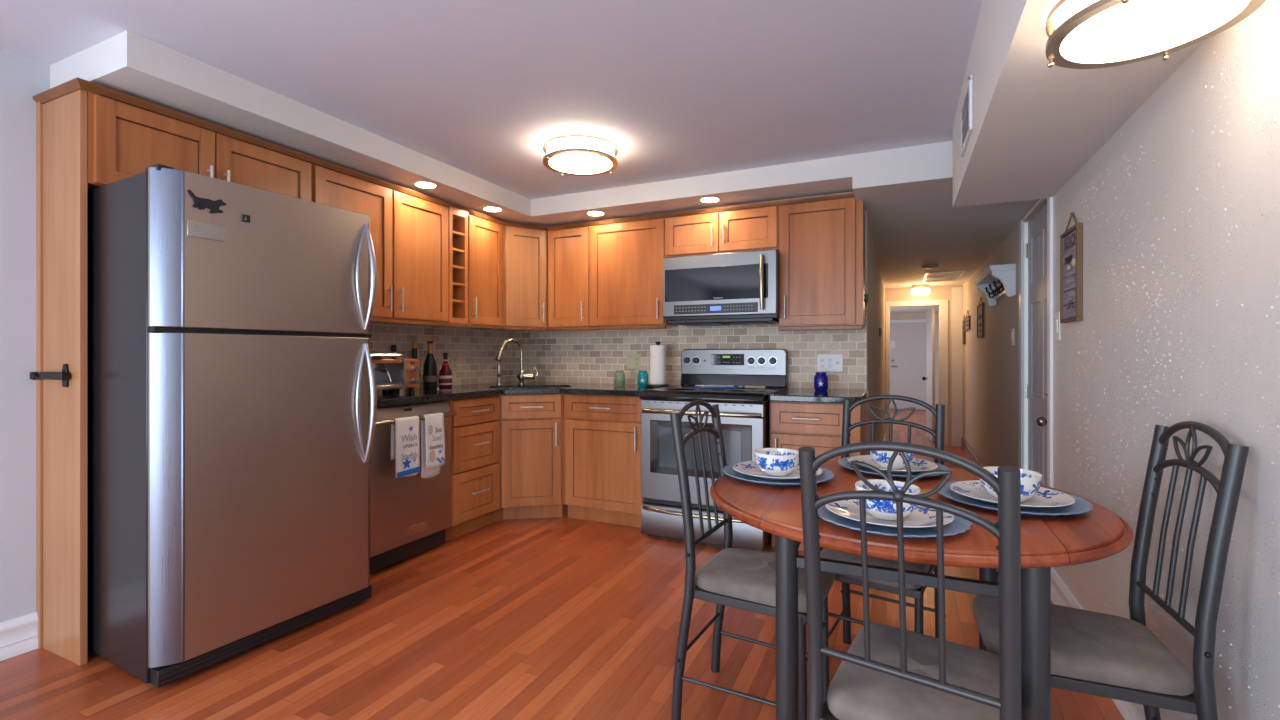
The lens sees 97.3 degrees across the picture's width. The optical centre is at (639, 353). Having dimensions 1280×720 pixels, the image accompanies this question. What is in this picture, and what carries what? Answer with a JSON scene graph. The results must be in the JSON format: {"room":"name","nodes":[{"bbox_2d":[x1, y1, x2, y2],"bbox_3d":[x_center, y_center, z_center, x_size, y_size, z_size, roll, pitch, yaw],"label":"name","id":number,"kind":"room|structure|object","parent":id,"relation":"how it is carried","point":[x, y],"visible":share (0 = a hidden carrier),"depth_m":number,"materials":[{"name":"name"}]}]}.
{"room":"kitchen","nodes":[
{"label":"kitchen","id":0,"kind":"room"},
{"bbox_2d":[0,49,507,621],"bbox_3d":[-2.530,0.001,1.995,0.120,2.299,6.700,0,0,25],"label":"wall","id":1,"kind":"structure","parent":0,"point":[22,78],"depth_m":2.16,"materials":[{"name":"grey paint"}]},
{"bbox_2d":[0,612,37,660],"bbox_3d":[-3.114,1.080,0.569,0.016,0.140,3.620,0,0,25],"label":"baseboard","id":2,"kind":"structure","parent":1,"relation":"attached to","point":[19,635],"depth_m":2.15,"materials":[{"name":"white paint"}]},
{"bbox_2d":[88,91,310,200],"bbox_3d":[-1.994,-0.811,2.548,0.388,0.348,0.870,0,0,25],"label":"upper cabinet","id":3,"kind":"object","parent":1,"relation":"attached to","point":[124,139],"visible":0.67,"depth_m":2.33,"materials":[{"name":"brown wood"}]},
{"bbox_2d":[32,77,854,230],"bbox_3d":[-0.677,-0.990,3.540,4.153,0.030,1.731,0,0,-22],"label":"trim","id":4,"kind":"structure","parent":3,"relation":"attached to","point":[75,84],"depth_m":2.97,"materials":[{"name":"brown wood"}]},
{"bbox_2d":[311,163,448,326],"bbox_3d":[-1.611,-0.584,3.377,0.388,0.803,0.952,0,0,25],"label":"upper cabinet","id":5,"kind":"object","parent":1,"relation":"attached to","point":[409,234],"visible":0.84,"depth_m":3.38,"materials":[{"name":"brown wood"}]},
{"bbox_2d":[367,322,512,390],"bbox_3d":[-1.544,0.013,3.974,0.010,0.444,2.060,0,0,25],"label":"tile backsplash","id":6,"kind":"structure","parent":1,"relation":"attached to","point":[477,350],"depth_m":4.29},
{"bbox_2d":[451,355,457,370],"bbox_3d":[-1.402,0.065,4.256,0.010,0.118,0.075,0,0,25],"label":"outlet","id":7,"kind":"object","parent":6,"relation":"attached to","point":[454,358],"visible":0.94,"depth_m":4.25,"materials":[{"name":"beige plastic"}]},
{"bbox_2d":[447,206,467,327],"bbox_3d":[-1.390,-0.584,3.900,0.351,0.803,0.178,0,0,25],"label":"wine rack","id":8,"kind":"object","parent":1,"relation":"attached to","point":[457,218],"visible":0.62,"depth_m":3.88,"materials":[{"name":"brown wood"}]},
{"bbox_2d":[453,230,464,236],"bbox_3d":[-1.383,-0.823,3.896,0.327,0.016,0.118,0,0,25],"label":"shelf","id":9,"kind":"object","parent":8,"relation":"attached to","point":[461,233],"depth_m":3.87,"materials":[{"name":"brown wood"}]},
{"bbox_2d":[453,248,464,253],"bbox_3d":[-1.383,-0.707,3.896,0.327,0.016,0.118,0,0,25],"label":"shelf","id":10,"kind":"object","parent":8,"relation":"attached to","point":[455,250],"depth_m":3.88,"materials":[{"name":"brown wood"}]},
{"bbox_2d":[468,214,504,329],"bbox_3d":[-1.251,-0.584,4.157,0.388,0.803,0.402,0,0,25],"label":"upper cabinet","id":11,"kind":"object","parent":1,"relation":"attached to","point":[485,237],"visible":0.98,"depth_m":4.08,"materials":[{"name":"brown wood"}]},
{"bbox_2d":[50,30,852,225],"bbox_3d":[-0.449,-1.085,2.989,2.824,0.127,2.950,0,0,25],"label":"soffit kitchen","id":12,"kind":"structure","parent":0,"point":[127,62],"depth_m":3.00,"materials":[{"name":"white paint"}]},
{"bbox_2d":[414,182,436,188],"bbox_3d":[-1.297,-1.021,3.406,0.132,0.002,0.132,0,0,25],"label":"recessed light","id":13,"kind":"object","parent":12,"relation":"attached to","point":[428,185],"visible":1,"depth_m":3.41,"materials":[{"name":"glass"}]},
{"bbox_2d":[483,207,501,211],"bbox_3d":[-1.041,-1.021,3.975,0.132,0.002,0.132,0,0,25],"label":"recessed light","id":14,"kind":"object","parent":12,"relation":"attached to","point":[491,209],"visible":1,"depth_m":3.98,"materials":[{"name":"glass"}]},
{"bbox_2d":[587,211,604,215],"bbox_3d":[-0.323,-1.021,4.093,0.132,0.002,0.132,0,0,25],"label":"recessed light","id":15,"kind":"object","parent":12,"relation":"attached to","point":[592,213],"visible":1,"depth_m":4.09,"materials":[{"name":"glass"}]},
{"bbox_2d":[700,197,719,202],"bbox_3d":[0.462,-1.021,3.730,0.132,0.002,0.132,0,0,25],"label":"recessed light","id":16,"kind":"object","parent":12,"relation":"attached to","point":[706,199],"visible":1,"depth_m":3.72,"materials":[{"name":"white paint"}]},
{"bbox_2d":[0,0,981,198],"bbox_3d":[-0.758,-1.199,1.121,4.030,0.100,6.800,0,0,25],"label":"ceiling","id":17,"kind":"structure","parent":0,"point":[478,88],"depth_m":2.25,"materials":[{"name":"white paint"}]},
{"bbox_2d":[543,134,617,175],"bbox_3d":[-0.329,-1.091,3.115,0.412,0.117,0.412,0,0,25],"label":"ceiling light","id":18,"kind":"object","parent":17,"relation":"attached to","point":[572,154],"visible":1,"depth_m":3.00,"materials":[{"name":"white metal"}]},
{"bbox_2d":[0,515,1124,719],"bbox_3d":[-0.758,1.210,1.121,4.030,0.120,6.800,0,0,25],"label":"floor","id":19,"kind":"structure","parent":0,"point":[552,618],"depth_m":2.18,"materials":[{"name":"red wood"}]},
{"bbox_2d":[36,89,87,665],"bbox_3d":[-2.211,0.083,2.151,0.329,2.135,0.030,0,0,25],"label":"end panel","id":20,"kind":"object","parent":19,"relation":"on","point":[62,122],"visible":0.94,"depth_m":2.13,"materials":[{"name":"brown wood"}]},
{"bbox_2d":[30,364,69,386],"bbox_3d":[-2.258,0.081,2.148,0.296,0.087,0.030,0,0,25],"label":"wall hook","id":21,"kind":"object","parent":20,"relation":"attached to","point":[64,375],"visible":1,"depth_m":2.11,"materials":[{"name":"black metal"}]},
{"bbox_2d":[88,164,376,687],"bbox_3d":[-1.717,0.249,2.406,0.808,1.801,0.828,0,0,28],"label":"refrigerator","id":22,"kind":"object","parent":19,"relation":"on","point":[232,393],"visible":0.99,"depth_m":2.09,"materials":[{"name":"silver"}]},
{"bbox_2d":[187,190,225,213],"bbox_3d":[-1.541,-0.538,2.005,0.006,0.066,0.121,0,0,28],"label":"magnet","id":23,"kind":"object","parent":22,"relation":"attached to","point":[202,203],"visible":1,"depth_m":2.00,"materials":[{"name":"black plastic"}]},
{"bbox_2d":[370,401,456,572],"bbox_3d":[-1.502,0.716,3.210,0.674,0.868,0.598,0,0,25],"label":"dishwasher","id":24,"kind":"object","parent":19,"relation":"on","point":[410,515],"visible":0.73,"depth_m":3.06,"materials":[{"name":"silver metal"}]},
{"bbox_2d":[391,416,419,477],"bbox_3d":[-1.243,0.493,2.987,0.042,0.316,0.161,0,0,25],"label":"dish towel","id":25,"kind":"object","parent":24,"relation":"hanging from","point":[405,435],"visible":0.99,"depth_m":2.97,"materials":[{"name":"white fabric"}]},
{"bbox_2d":[421,413,444,477],"bbox_3d":[-1.161,0.516,3.163,0.042,0.360,0.145,0,0,25],"label":"dish towel","id":26,"kind":"object","parent":24,"relation":"hanging from","point":[432,427],"visible":1,"depth_m":3.14,"materials":[{"name":"white fabric"}]},
{"bbox_2d":[446,395,498,541],"bbox_3d":[-1.296,0.712,3.717,0.652,0.876,0.462,0,0,25],"label":"base cabinet","id":27,"kind":"object","parent":19,"relation":"on","point":[474,431],"visible":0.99,"depth_m":3.56,"materials":[{"name":"brown wood"}]},
{"bbox_2d":[493,394,567,521],"bbox_3d":[-0.878,0.712,4.287,0.934,0.876,0.930,0,0,25],"label":"base cabinet","id":28,"kind":"object","parent":19,"relation":"on","point":[531,426],"visible":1,"depth_m":3.86,"materials":[{"name":"brown wood"}]},
{"bbox_2d":[377,381,675,407],"bbox_3d":[-0.821,0.255,3.640,1.580,0.038,2.059,0,0,25],"label":"countertop","id":29,"kind":"structure","parent":28,"relation":"on","point":[402,396],"depth_m":3.74,"materials":[{"name":"black stone"}]},
{"bbox_2d":[388,345,399,389],"bbox_3d":[-1.615,0.088,3.693,0.072,0.296,0.072,0,0,25],"label":"liquor bottle","id":30,"kind":"object","parent":29,"relation":"on","point":[393,347],"visible":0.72,"depth_m":3.68,"materials":[{"name":"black glass"}]},
{"bbox_2d":[370,351,419,391],"bbox_3d":[-1.554,0.108,3.378,0.345,0.255,0.360,0,0,25],"label":"toaster oven","id":31,"kind":"object","parent":29,"relation":"on","point":[389,373],"visible":0.59,"depth_m":3.39,"materials":[{"name":"silver metal"}]},
{"bbox_2d":[376,384,402,388],"bbox_3d":[-1.467,0.189,3.266,0.017,0.023,0.221,0,0,25],"label":"drip tray","id":32,"kind":"object","parent":31,"relation":"on","point":[380,386],"depth_m":3.28,"materials":[{"name":"silver metal"}]},
{"bbox_2d":[412,342,420,388],"bbox_3d":[-1.534,0.077,3.832,0.075,0.318,0.074,0,0,25],"label":"liquor bottle","id":33,"kind":"object","parent":29,"relation":"on","point":[414,344],"visible":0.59,"depth_m":3.82,"materials":[{"name":"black glass"}]},
{"bbox_2d":[423,341,436,388],"bbox_3d":[-1.441,0.074,3.866,0.090,0.324,0.090,0,0,25],"label":"wine bottle","id":34,"kind":"object","parent":29,"relation":"on","point":[430,366],"visible":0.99,"depth_m":3.84,"materials":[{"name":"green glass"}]},
{"bbox_2d":[439,353,451,386],"bbox_3d":[-1.393,0.113,4.031,0.093,0.245,0.093,0,0,25],"label":"liquor bottle","id":35,"kind":"object","parent":29,"relation":"on","point":[445,373],"visible":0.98,"depth_m":4.00,"materials":[{"name":"red glass"}]},
{"bbox_2d":[493,364,501,384],"bbox_3d":[-1.081,0.156,4.274,0.046,0.160,0.068,0,0,25],"label":"soap dispenser","id":36,"kind":"object","parent":29,"relation":"on","point":[498,367],"visible":0.98,"depth_m":4.27,"materials":[{"name":"silver metal"}]},
{"bbox_2d":[495,338,538,384],"bbox_3d":[-0.936,0.059,4.239,0.331,0.354,0.103,0,0,-32],"label":"faucet","id":37,"kind":"object","parent":29,"relation":"on","point":[521,375],"visible":0.99,"depth_m":4.26,"materials":[{"name":"silver metal"}]},
{"bbox_2d":[490,386,569,418],"bbox_3d":[-0.792,0.354,4.078,0.572,0.220,0.332,0,0,-13],"label":"sink","id":38,"kind":"object","parent":29,"relation":"in","point":[524,386],"visible":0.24,"depth_m":4.24,"materials":[{"name":"black"}]},
{"bbox_2d":[614,370,624,385],"bbox_3d":[-0.151,0.178,4.168,0.080,0.115,0.079,0,0,25],"label":"mason jar","id":39,"kind":"object","parent":29,"relation":"on","point":[619,376],"visible":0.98,"depth_m":4.14,"materials":[{"name":"green glass"}]},
{"bbox_2d":[637,371,647,386],"bbox_3d":[0.021,0.178,4.085,0.080,0.115,0.085,0,0,25],"label":"mason jar","id":40,"kind":"object","parent":29,"relation":"on","point":[642,378],"visible":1,"depth_m":4.06,"materials":[{"name":"teal glass"}]},
{"bbox_2d":[647,342,668,386],"bbox_3d":[0.130,0.073,4.060,0.160,0.326,0.160,0,0,25],"label":"paper towel holder","id":41,"kind":"object","parent":29,"relation":"on","point":[657,343],"visible":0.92,"depth_m":4.02,"materials":[{"name":"black metal"}]},
{"bbox_2d":[650,345,665,383],"bbox_3d":[0.130,0.077,4.060,0.115,0.279,0.115,0,0,25],"label":"paper towel roll","id":42,"kind":"object","parent":41,"relation":"on","point":[657,352],"visible":0.98,"depth_m":4.01,"materials":[{"name":"white"}]},
{"bbox_2d":[564,394,643,527],"bbox_3d":[-0.119,0.712,4.056,0.630,0.876,0.714,0,0,25],"label":"base cabinet","id":43,"kind":"object","parent":19,"relation":"on","point":[602,433],"visible":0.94,"depth_m":3.77,"materials":[{"name":"brown wood"}]},
{"bbox_2d":[639,349,787,550],"bbox_3d":[0.505,0.557,3.692,0.772,1.185,0.852,0,0,25],"label":"stove","id":44,"kind":"object","parent":19,"relation":"on","point":[744,412],"visible":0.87,"depth_m":3.44,"materials":[{"name":"silver metal"}]},
{"bbox_2d":[641,401,771,546],"bbox_3d":[0.516,0.688,3.716,0.768,0.865,0.780,0,0,25],"label":"oven","id":45,"kind":"object","parent":44,"relation":"in","point":[660,489],"depth_m":3.38,"materials":[{"name":"silver metal"}]},
{"bbox_2d":[639,385,786,403],"bbox_3d":[0.499,0.255,3.679,0.772,0.054,0.741,0,0,25],"label":"cooktop","id":46,"kind":"object","parent":44,"relation":"in","point":[678,394],"depth_m":3.42,"materials":[{"name":"black glass"}]},
{"bbox_2d":[693,385,738,388],"bbox_3d":[0.507,0.217,3.753,0.308,0.020,0.110,0,0,17],"label":"spoon rest","id":47,"kind":"object","parent":44,"relation":"on","point":[695,386],"visible":0.98,"depth_m":3.71,"materials":[{"name":"blue"}]},
{"bbox_2d":[670,400,835,719],"bbox_3d":[0.372,0.654,1.802,0.450,0.995,0.373,0,0,29],"label":"dining chair","id":48,"kind":"object","parent":19,"relation":"on","point":[745,579],"visible":0.94,"depth_m":1.74,"materials":[{"name":"grey"}]},
{"bbox_2d":[770,401,866,550],"bbox_3d":[1.116,0.712,3.485,0.498,0.876,0.714,0,0,25],"label":"base cabinet","id":49,"kind":"object","parent":19,"relation":"on","point":[793,425],"visible":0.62,"depth_m":3.21,"materials":[{"name":"brown wood"}]},
{"bbox_2d":[768,388,867,403],"bbox_3d":[1.121,0.255,3.488,0.510,0.038,0.705,0,0,25],"label":"countertop","id":50,"kind":"structure","parent":49,"relation":"on","point":[790,394],"depth_m":3.25,"materials":[{"name":"black stone"}]},
{"bbox_2d":[814,372,827,390],"bbox_3d":[1.171,0.177,3.642,0.088,0.118,0.093,0,0,25],"label":"mason jar","id":51,"kind":"object","parent":50,"relation":"on","point":[820,379],"visible":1,"depth_m":3.61,"materials":[{"name":"blue glass"}]},
{"bbox_2d":[820,395,945,643],"bbox_3d":[0.844,0.654,1.982,0.373,0.995,0.450,0,0,35],"label":"dining chair","id":52,"kind":"object","parent":19,"relation":"on","point":[913,591],"visible":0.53,"depth_m":2.04,"materials":[{"name":"grey"}]},
{"bbox_2d":[798,441,1022,719],"bbox_3d":[0.581,0.654,1.171,0.373,0.995,0.450,0,0,36],"label":"dining chair","id":53,"kind":"object","parent":19,"relation":"on","point":[887,672],"visible":1,"depth_m":1.07,"materials":[{"name":"grey"}]},
{"bbox_2d":[710,460,1133,719],"bbox_3d":[0.722,0.771,1.611,1.040,0.757,1.010,0,0,25],"label":"dining table","id":54,"kind":"object","parent":19,"relation":"on","point":[1047,542],"visible":0.46,"depth_m":1.27,"materials":[{"name":"brown wood"}]},
{"bbox_2d":[723,462,833,485],"bbox_3d":[0.437,0.383,1.797,0.344,0.018,0.346,0,0,8],"label":"charger","id":55,"kind":"object","parent":54,"relation":"on","point":[826,475],"visible":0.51,"depth_m":1.73,"materials":[{"name":"blue ceramic"}]},
{"bbox_2d":[733,461,821,480],"bbox_3d":[0.437,0.376,1.797,0.276,0.021,0.276,0,0,8],"label":"dinner plate","id":56,"kind":"object","parent":55,"relation":"on","point":[751,468],"visible":0.56,"depth_m":1.79,"materials":[{"name":"ceramic"}]},
{"bbox_2d":[754,448,798,475],"bbox_3d":[0.437,0.346,1.797,0.143,0.070,0.143,0,0,8],"label":"bowl","id":57,"kind":"object","parent":56,"relation":"on","point":[773,461],"visible":0.98,"depth_m":1.75,"materials":[{"name":"ceramic"}]},
{"bbox_2d":[837,456,949,478],"bbox_3d":[0.849,0.383,1.899,0.346,0.018,0.344,0,0,43],"label":"charger","id":58,"kind":"object","parent":54,"relation":"on","point":[843,462],"visible":0.36,"depth_m":1.85,"materials":[{"name":"blue ceramic"}]},
{"bbox_2d":[848,455,937,473],"bbox_3d":[0.849,0.376,1.899,0.276,0.021,0.276,0,0,43],"label":"dinner plate","id":59,"kind":"object","parent":58,"relation":"on","point":[916,465],"visible":0.58,"depth_m":1.90,"materials":[{"name":"ceramic"}]},
{"bbox_2d":[870,451,913,468],"bbox_3d":[0.849,0.346,1.899,0.143,0.070,0.143,0,0,43],"label":"bowl","id":60,"kind":"object","parent":59,"relation":"on","point":[881,458],"visible":0.5,"depth_m":1.85,"materials":[{"name":"ceramic"}]},
{"bbox_2d":[818,504,971,537],"bbox_3d":[0.583,0.383,1.328,0.346,0.018,0.344,0,0,6],"label":"charger","id":61,"kind":"object","parent":54,"relation":"on","point":[958,525],"visible":0.41,"depth_m":1.24,"materials":[{"name":"blue ceramic"}]},
{"bbox_2d":[826,499,953,528],"bbox_3d":[0.583,0.376,1.328,0.276,0.021,0.276,0,0,6],"label":"dinner plate","id":62,"kind":"object","parent":61,"relation":"on","point":[921,517],"visible":0.52,"depth_m":1.31,"materials":[{"name":"ceramic"}]},
{"bbox_2d":[855,479,920,519],"bbox_3d":[0.583,0.346,1.328,0.143,0.070,0.143,0,0,6],"label":"bowl","id":63,"kind":"object","parent":62,"relation":"on","point":[881,509],"visible":0.62,"depth_m":1.29,"materials":[{"name":"ceramic"}]},
{"bbox_2d":[938,481,1092,515],"bbox_3d":[0.976,0.383,1.488,0.344,0.018,0.346,0,0,27],"label":"charger","id":64,"kind":"object","parent":54,"relation":"on","point":[1080,505],"visible":0.45,"depth_m":1.41,"materials":[{"name":"blue ceramic"}]},
{"bbox_2d":[950,480,1074,508],"bbox_3d":[0.976,0.376,1.488,0.276,0.021,0.276,0,0,27],"label":"dinner plate","id":65,"kind":"object","parent":64,"relation":"on","point":[1045,497],"visible":0.64,"depth_m":1.49,"materials":[{"name":"ceramic"}]},
{"bbox_2d":[980,467,1041,501],"bbox_3d":[0.976,0.346,1.488,0.143,0.070,0.143,0,0,27],"label":"bowl","id":66,"kind":"object","parent":65,"relation":"on","point":[1031,481],"visible":0.43,"depth_m":1.44,"materials":[{"name":"ceramic"}]},
{"bbox_2d":[972,421,1248,719],"bbox_3d":[1.088,0.654,1.378,0.450,0.995,0.373,0,0,23],"label":"dining chair","id":67,"kind":"object","parent":19,"relation":"on","point":[1093,653],"visible":0.94,"depth_m":1.25,"materials":[{"name":"grey"}]},
{"bbox_2d":[528,210,867,454],"bbox_3d":[0.213,0.001,4.363,2.873,2.299,0.100,0,0,25],"label":"wall","id":68,"kind":"structure","parent":0,"point":[866,213],"depth_m":3.80,"materials":[{"name":"white paint"}]},
{"bbox_2d":[503,226,547,330],"bbox_3d":[-0.974,-0.584,4.544,0.544,0.803,0.546,0,0,25],"label":"upper cabinet","id":69,"kind":"object","parent":68,"relation":"attached to","point":[525,249],"visible":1,"depth_m":4.36,"materials":[{"name":"brown wood"}]},
{"bbox_2d":[547,226,589,330],"bbox_3d":[-0.512,-0.584,4.463,0.385,0.803,0.304,0,0,25],"label":"upper cabinet","id":70,"kind":"object","parent":68,"relation":"attached to","point":[569,248],"visible":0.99,"depth_m":4.36,"materials":[{"name":"brown wood"}]},
{"bbox_2d":[590,218,677,329],"bbox_3d":[-0.056,-0.584,4.252,0.618,0.803,0.304,0,0,25],"label":"upper cabinet","id":71,"kind":"object","parent":68,"relation":"attached to","point":[626,258],"visible":0.98,"depth_m":4.15,"materials":[{"name":"brown wood"}]},
{"bbox_2d":[513,310,866,389],"bbox_3d":[0.195,-0.027,4.311,2.862,0.526,0.010,0,0,25],"label":"tile backsplash","id":72,"kind":"structure","parent":68,"relation":"attached to","point":[577,356],"depth_m":4.29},
{"bbox_2d":[627,354,640,368],"bbox_3d":[-0.049,0.058,4.407,0.122,0.122,0.020,0,0,25],"label":"outlet","id":73,"kind":"object","parent":72,"relation":"attached to","point":[633,360],"visible":1,"depth_m":4.41,"materials":[{"name":"beige plastic"}]},
{"bbox_2d":[817,354,842,371],"bbox_3d":[1.279,0.060,3.793,0.165,0.118,0.020,0,0,25],"label":"outlet","id":74,"kind":"object","parent":72,"relation":"attached to","point":[825,362],"visible":1,"depth_m":3.79,"materials":[{"name":"white plastic"}]},
{"bbox_2d":[666,205,778,257],"bbox_3d":[0.589,-0.837,3.954,0.798,0.297,0.304,0,0,25],"label":"upper cabinet","id":75,"kind":"object","parent":68,"relation":"attached to","point":[751,229],"visible":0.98,"depth_m":3.83,"materials":[{"name":"brown wood"}]},
{"bbox_2d":[663,249,779,325],"bbox_3d":[0.580,-0.433,3.879,0.782,0.464,0.447,0,0,25],"label":"microwave","id":76,"kind":"object","parent":75,"relation":"attached to","point":[735,288],"visible":0.97,"depth_m":3.72,"materials":[{"name":"silver metal"}]},
{"bbox_2d":[778,197,864,330],"bbox_3d":[1.187,-0.569,3.678,0.515,0.833,0.304,0,0,25],"label":"upper cabinet","id":77,"kind":"object","parent":68,"relation":"attached to","point":[822,243],"visible":0.99,"depth_m":3.57,"materials":[{"name":"brown wood"}]},
{"bbox_2d":[868,217,884,454],"bbox_3d":[2.499,0.169,6.005,0.100,2.242,5.000,0,0,25],"label":"wall","id":78,"kind":"structure","parent":0,"point":[876,288],"depth_m":5.03,"materials":[{"name":"beige paint"}]},
{"bbox_2d":[890,312,938,409],"bbox_3d":[4.971,0.120,10.757,3.200,2.340,5.500,0,0,25],"label":"wall","id":79,"kind":"structure","parent":0,"point":[897,316],"depth_m":12.85,"materials":[{"name":"beige paint"}]},
{"bbox_2d":[890,322,925,409],"bbox_3d":[6.208,0.278,13.048,0.799,2.005,0.092,0,0,25],"label":"door","id":80,"kind":"structure","parent":79,"relation":"in","point":[907,340],"depth_m":13.05,"materials":[{"name":"grey paint"}]},
{"bbox_2d":[890,319,925,322],"bbox_3d":[6.220,0.243,13.085,0.915,2.094,0.025,0,0,25],"label":"trim","id":81,"kind":"structure","parent":79,"relation":"attached to","point":[905,320],"depth_m":13.06,"materials":[{"name":"white paint"}]},
{"bbox_2d":[885,286,961,445],"bbox_3d":[4.062,0.169,8.092,1.187,2.242,0.100,0,0,25],"label":"wall","id":82,"kind":"structure","parent":0,"point":[945,292],"depth_m":7.92,"materials":[{"name":"beige paint"}]},
{"bbox_2d":[885,287,962,446],"bbox_3d":[4.060,0.179,8.081,0.982,2.222,0.122,0,0,25],"label":"trim","id":83,"kind":"structure","parent":82,"relation":"attached to","point":[957,292],"depth_m":7.90,"materials":[{"name":"white paint"}]},
{"bbox_2d":[922,307,934,442],"bbox_3d":[4.323,0.300,8.452,0.103,1.960,0.700,0,0,21],"label":"door","id":84,"kind":"structure","parent":82,"relation":"in","point":[930,313],"depth_m":8.30,"materials":[{"name":"grey paint"}]},
{"bbox_2d":[890,409,969,469],"bbox_3d":[3.817,1.340,8.261,3.200,0.100,11.000,0,0,25],"label":"floor","id":85,"kind":"structure","parent":0,"point":[900,432],"depth_m":8.91,"materials":[{"name":"red wood"}]},
{"bbox_2d":[853,141,1038,313],"bbox_3d":[3.787,-1.050,8.196,3.200,0.199,11.143,0,0,25],"label":"ceiling","id":86,"kind":"structure","parent":0,"point":[906,193],"depth_m":3.93,"materials":[{"name":"white paint"}]},
{"bbox_2d":[911,284,929,294],"bbox_3d":[3.889,-0.884,7.809,0.236,0.135,0.236,0,0,25],"label":"ceiling light","id":87,"kind":"object","parent":86,"relation":"attached to","point":[923,289],"visible":1,"depth_m":7.71,"materials":[{"name":"white glass"}]},
{"bbox_2d":[911,288,929,294],"bbox_3d":[3.889,-0.862,7.809,0.236,0.090,0.236,0,0,25],"label":"diffuser","id":88,"kind":"object","parent":87,"relation":"attached to","point":[914,291],"depth_m":7.72,"materials":[{"name":"white"}]},
{"bbox_2d":[922,264,937,268],"bbox_3d":[3.095,-0.934,6.010,0.156,0.036,0.156,0,0,25],"label":"smoke detector","id":89,"kind":"object","parent":86,"relation":"attached to","point":[925,266],"visible":1,"depth_m":5.97,"materials":[{"name":"beige plastic"}]},
{"bbox_2d":[922,270,965,281],"bbox_3d":[3.698,-0.946,6.883,0.414,0.013,0.924,0,0,25],"label":"ceiling vent","id":90,"kind":"object","parent":86,"relation":"in","point":[938,276],"visible":1,"depth_m":6.83,"materials":[{"name":"metal"}]},
{"bbox_2d":[962,198,1046,469],"bbox_3d":[3.336,0.169,5.200,0.120,2.242,5.760,0,0,25],"label":"wall","id":91,"kind":"structure","parent":0,"point":[990,362],"depth_m":5.07,"materials":[{"name":"beige paint"}]},
{"bbox_2d":[962,315,965,343],"bbox_3d":[4.337,-0.328,7.536,0.020,0.395,0.203,0,0,25],"label":"hanging sign","id":92,"kind":"object","parent":91,"relation":"attached to","point":[963,321],"visible":0.91,"depth_m":7.57,"materials":[{"name":"brown"}]},
{"bbox_2d":[964,310,970,330],"bbox_3d":[4.161,-0.430,7.154,0.020,0.249,0.503,0,0,25],"label":"hanging sign","id":93,"kind":"object","parent":91,"relation":"attached to","point":[967,325],"visible":1,"depth_m":7.12,"materials":[{"name":"brown"}]},
{"bbox_2d":[961,437,984,466],"bbox_3d":[3.618,1.220,5.973,0.016,0.140,4.120,0,0,25],"label":"baseboard","id":94,"kind":"structure","parent":91,"relation":"attached to","point":[972,456],"depth_m":6.83,"materials":[{"name":"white wood"}]},
{"bbox_2d":[977,297,983,337],"bbox_3d":[3.624,-0.389,5.992,0.020,0.427,0.433,0,0,25],"label":"sign","id":95,"kind":"object","parent":91,"relation":"attached to","point":[980,308],"visible":1,"depth_m":5.98,"materials":[{"name":"brown"}]},
{"bbox_2d":[974,264,1015,306],"bbox_3d":[2.946,-0.552,4.698,0.174,0.245,1.008,0,0,25],"label":"shelf","id":96,"kind":"object","parent":91,"relation":"attached to","point":[996,281],"visible":1,"depth_m":4.38,"materials":[{"name":"white paint"}]},
{"bbox_2d":[1019,198,1044,468],"bbox_3d":[2.524,0.170,3.604,0.021,2.240,0.940,0,0,25],"label":"trim","id":97,"kind":"structure","parent":91,"relation":"attached to","point":[1021,221],"depth_m":3.94,"materials":[{"name":"white paint"}]},
{"bbox_2d":[1026,203,1046,485],"bbox_3d":[2.516,0.177,3.574,0.118,2.205,0.840,0,0,25],"label":"door","id":98,"kind":"structure","parent":91,"relation":"in","point":[1036,247],"depth_m":3.63,"materials":[{"name":"grey paint"}]},
{"bbox_2d":[1047,197,1052,567],"bbox_3d":[2.031,0.169,2.664,0.162,2.242,0.060,0,0,25],"label":"trim","id":99,"kind":"structure","parent":91,"relation":"attached to","point":[1049,200],"depth_m":2.67,"materials":[{"name":"white paint"}]},
{"bbox_2d":[953,0,1204,206],"bbox_3d":[0.546,-0.947,0.110,0.415,0.405,5.857,0,0,25],"label":"soffit","id":100,"kind":"structure","parent":0,"point":[1035,126],"depth_m":1.75,"materials":[{"name":"white paint"}]},
{"bbox_2d":[961,75,971,156],"bbox_3d":[1.288,-0.930,2.225,0.011,0.204,0.324,0,0,25],"label":"wall vent","id":101,"kind":"object","parent":100,"relation":"attached to","point":[966,108],"visible":1,"depth_m":2.18,"materials":[{"name":"metal"}]},
{"bbox_2d":[1046,0,1265,68],"bbox_3d":[1.034,-0.696,1.147,0.338,0.097,0.338,0,0,25],"label":"ceiling light","id":102,"kind":"object","parent":100,"relation":"attached to","point":[1082,34],"visible":1,"depth_m":1.14,"materials":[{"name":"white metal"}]},
{"bbox_2d":[1053,0,1279,719],"bbox_3d":[0.838,0.001,-0.035,0.243,2.299,5.840,0,0,25],"label":"wall","id":103,"kind":"structure","parent":0,"point":[1178,210],"depth_m":1.43,"materials":[{"name":"grey paint"}]},
{"bbox_2d":[1054,312,1059,339],"bbox_3d":[1.907,-0.127,2.578,0.013,0.128,0.078,0,0,25],"label":"light switch","id":104,"kind":"object","parent":103,"relation":"attached to","point":[1057,314],"visible":0.94,"depth_m":2.56,"materials":[{"name":"white plastic"}]},
{"bbox_2d":[1060,212,1082,322],"bbox_3d":[1.796,-0.362,2.347,0.020,0.455,0.258,0,0,25],"label":"hanging sign","id":105,"kind":"object","parent":103,"relation":"attached to","point":[1071,240],"visible":1,"depth_m":2.33,"materials":[{"name":"brown"}]},
{"bbox_2d":[1051,567,1161,719],"bbox_3d":[0.722,1.080,0.016,0.016,0.140,5.835,0,0,25],"label":"baseboard","id":106,"kind":"structure","parent":103,"relation":"attached to","point":[1061,595],"depth_m":2.33,"materials":[{"name":"white paint"}]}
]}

